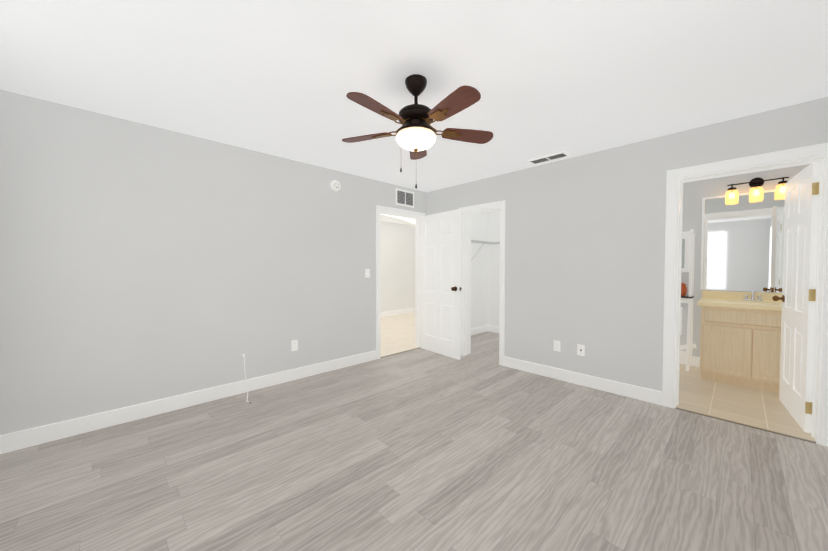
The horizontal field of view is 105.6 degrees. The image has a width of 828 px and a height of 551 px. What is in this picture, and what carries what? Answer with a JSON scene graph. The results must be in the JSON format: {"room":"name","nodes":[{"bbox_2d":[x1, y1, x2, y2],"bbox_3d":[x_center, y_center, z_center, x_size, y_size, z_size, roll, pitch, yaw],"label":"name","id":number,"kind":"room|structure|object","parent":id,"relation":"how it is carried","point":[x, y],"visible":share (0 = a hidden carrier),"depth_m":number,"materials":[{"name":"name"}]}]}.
{"room":"empty bedroom","nodes":[
{"label":"empty bedroom","id":0,"kind":"room"},
{"bbox_2d":[0,89,487,434],"bbox_3d":[-0.786,-0.068,4.105,6.340,2.440,0.120,-1,2,-44],"label":"wall","id":1,"kind":"structure","parent":0,"point":[140,263],"depth_m":2.69,"materials":[{"name":"paint"}]},
{"bbox_2d":[291,340,297,350],"bbox_3d":[-1.331,0.782,3.509,0.072,0.116,0.008,-1,2,-44],"label":"electrical outlet","id":2,"kind":"object","parent":1,"relation":"attached to","point":[294,345],"visible":1,"depth_m":3.51,"materials":[{"name":"white plastic"}]},
{"bbox_2d":[330,180,340,190],"bbox_3d":[-0.946,-1.091,3.814,0.132,0.132,0.039,-1,2,-44],"label":"smoke detector","id":3,"kind":"object","parent":1,"relation":"attached to","point":[335,185],"visible":1,"depth_m":3.79,"materials":[{"name":"white plastic"}]},
{"bbox_2d":[0,308,699,453],"bbox_3d":[0.214,1.086,4.293,7.760,0.125,6.840,-1,2,-44],"label":"baseboard","id":4,"kind":"structure","parent":1,"relation":"attached to","point":[14,441],"depth_m":2.99,"materials":[{"name":"white wood"}]},
{"bbox_2d":[365,269,369,277],"bbox_3d":[-0.615,-0.029,4.174,0.072,0.116,0.019,-1,2,-44],"label":"light switch","id":5,"kind":"object","parent":1,"relation":"attached to","point":[367,273],"visible":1,"depth_m":4.18,"materials":[{"name":"white plastic"}]},
{"bbox_2d":[376,205,424,358],"bbox_3d":[-0.219,0.088,4.659,0.954,2.102,0.160,-1,2,-44],"label":"trim","id":6,"kind":"structure","parent":1,"relation":"attached to","point":[416,216],"depth_m":4.70,"materials":[{"name":"white painted wood"}]},
{"bbox_2d":[396,188,413,207],"bbox_3d":[-0.129,-1.135,4.622,0.360,0.230,0.012,-1,2,-44],"label":"air vent","id":7,"kind":"object","parent":1,"relation":"in","point":[404,198],"visible":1,"depth_m":4.61,"materials":[{"name":"white plastic"}]},
{"bbox_2d":[421,209,461,359],"bbox_3d":[0.347,0.119,4.531,0.184,2.030,0.820,-1,2,-44],"label":"hall door","id":8,"kind":"structure","parent":1,"relation":"in","point":[441,288],"depth_m":4.50,"materials":[{"name":"white wood"}]},
{"bbox_2d":[471,240,493,260],"bbox_3d":[0.884,-0.406,5.397,1.230,0.394,0.330,-1,2,-44],"label":"wire closet shelf","id":9,"kind":"object","parent":1,"relation":"attached to","point":[481,242],"depth_m":5.63,"materials":[{"name":"grey metal"}]},
{"bbox_2d":[380,213,414,311],"bbox_3d":[0.544,-0.101,5.476,5.840,2.440,0.004,-1,2,-44],"label":"wall","id":10,"kind":"structure","parent":0,"point":[397,266],"depth_m":4.69,"materials":[{"name":"paint"}]},
{"bbox_2d":[380,312,418,356],"bbox_3d":[-0.383,1.114,6.466,5.620,0.043,2.906,-1,2,-44],"label":"floor","id":11,"kind":"structure","parent":0,"point":[397,332],"depth_m":5.99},
{"bbox_2d":[0,331,827,550],"bbox_3d":[0.666,1.213,2.633,6.340,0.050,4.061,-1,2,-44],"label":"floor","id":12,"kind":"structure","parent":0,"point":[479,448],"depth_m":1.91,"materials":[{"name":"grey wood"}]},
{"bbox_2d":[242,354,250,402],"bbox_3d":[-1.607,0.985,3.025,0.037,0.385,0.333,-1,2,-35],"label":"cord","id":13,"kind":"object","parent":12,"relation":"on","point":[243,355],"visible":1,"depth_m":3.12,"materials":[{"name":"white plastic"}]},
{"bbox_2d":[0,0,827,223],"bbox_3d":[0.214,-1.321,4.234,8.000,0.060,7.080,-1,2,-44],"label":"ceiling","id":14,"kind":"structure","parent":0,"point":[283,78],"depth_m":1.87,"materials":[{"name":"paint"}]},
{"bbox_2d":[342,74,492,188],"bbox_3d":[0.006,-0.911,1.974,1.016,0.650,1.024,-1,2,-44],"label":"ceiling fan","id":15,"kind":"object","parent":14,"relation":"hanging from","point":[416,133],"visible":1,"depth_m":1.92,"materials":[{"name":"brown wood"}]},
{"bbox_2d":[527,151,570,164],"bbox_3d":[1.451,-1.265,3.401,0.170,0.011,0.400,-1,2,-44],"label":"ceiling vent","id":16,"kind":"object","parent":14,"relation":"in","point":[552,157],"visible":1,"depth_m":3.38,"materials":[{"name":"white plastic"}]},
{"bbox_2d":[427,97,827,391],"bbox_3d":[1.624,-0.056,3.611,0.160,2.440,3.940,-1,2,-44],"label":"wall","id":17,"kind":"structure","parent":0,"point":[585,249],"depth_m":3.19,"materials":[{"name":"paint"}]},
{"bbox_2d":[459,200,504,365],"bbox_3d":[0.964,0.097,4.301,0.200,2.102,0.719,-1,2,-44],"label":"trim","id":18,"kind":"structure","parent":17,"relation":"attached to","point":[467,212],"depth_m":4.44,"materials":[{"name":"white wood"}]},
{"bbox_2d":[554,340,559,351],"bbox_3d":[1.605,0.792,3.530,0.008,0.116,0.072,-1,2,-44],"label":"electrical outlet","id":19,"kind":"object","parent":17,"relation":"attached to","point":[556,345],"visible":1,"depth_m":3.53,"materials":[{"name":"white plastic"}]},
{"bbox_2d":[577,344,584,355],"bbox_3d":[1.776,0.796,3.347,0.016,0.116,0.072,-1,2,-44],"label":"outlet","id":20,"kind":"object","parent":17,"relation":"attached to","point":[580,350],"visible":1,"depth_m":3.35,"materials":[{"name":"white plastic"}]},
{"bbox_2d":[662,143,827,446],"bbox_3d":[2.656,0.131,2.551,0.200,2.118,0.961,-1,2,-44],"label":"trim","id":21,"kind":"structure","parent":17,"relation":"attached to","point":[676,179],"depth_m":2.47,"materials":[{"name":"white painted wood"}]},
{"bbox_2d":[772,163,819,432],"bbox_3d":[3.199,0.164,2.662,0.782,2.030,0.186,-1,2,-44],"label":"bathroom door","id":22,"kind":"structure","parent":17,"relation":"in","point":[798,298],"depth_m":2.53,"materials":[{"name":"white wood"}]},
{"bbox_2d":[487,164,809,356],"bbox_3d":[2.861,-0.085,4.806,0.120,2.440,3.940,-1,2,-44],"label":"wall","id":23,"kind":"structure","parent":0,"point":[695,193],"depth_m":3.99,"materials":[{"name":"paint"}]},
{"bbox_2d":[700,189,784,292],"bbox_3d":[3.885,-0.386,3.639,0.014,1.144,0.825,-1,2,-44],"label":"bathroom mirror","id":24,"kind":"object","parent":23,"relation":"attached to","point":[742,244],"visible":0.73,"depth_m":3.67,"materials":[{"name":"clear glass"}]},
{"bbox_2d":[725,177,788,203],"bbox_3d":[3.873,-0.986,3.555,0.129,0.268,0.502,-1,2,-44],"label":"sconce","id":25,"kind":"object","parent":23,"relation":"attached to","point":[757,183],"visible":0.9,"depth_m":3.55,"materials":[{"name":"brown metal"}]},
{"bbox_2d":[676,364,815,441],"bbox_3d":[2.808,1.184,3.569,1.738,0.043,2.210,-1,2,-44],"label":"floor","id":26,"kind":"structure","parent":0,"point":[763,409],"depth_m":2.90,"materials":[{"name":"beige tile"}]},
{"bbox_2d":[680,306,682,334],"bbox_3d":[3.053,0.774,3.997,0.713,0.758,0.482,-1,2,-44],"label":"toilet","id":27,"kind":"object","parent":26,"relation":"on","point":[681,321],"visible":0.06,"depth_m":4.01,"materials":[{"name":"white ceramic"}]},
{"bbox_2d":[680,229,696,371],"bbox_3d":[3.225,0.290,4.085,0.357,1.726,0.668,-1,2,-44],"label":"shelf","id":28,"kind":"object","parent":26,"relation":"on","point":[688,244],"visible":0.21,"depth_m":3.87,"materials":[{"name":"white painted wood"}]},
{"bbox_2d":[681,283,686,295],"bbox_3d":[3.381,0.159,4.007,0.152,0.194,0.152,-1,2,-44],"label":"jar","id":29,"kind":"object","parent":28,"relation":"on","point":[683,289],"visible":0.25,"depth_m":3.94,"materials":[{"name":"brown"}]},
{"bbox_2d":[697,290,781,392],"bbox_3d":[3.656,0.674,3.427,0.671,0.988,0.814,-1,2,-44],"label":"bathroom vanity","id":30,"kind":"object","parent":26,"relation":"on","point":[740,338],"visible":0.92,"depth_m":3.28,"materials":[{"name":"brown wood"}]}
]}

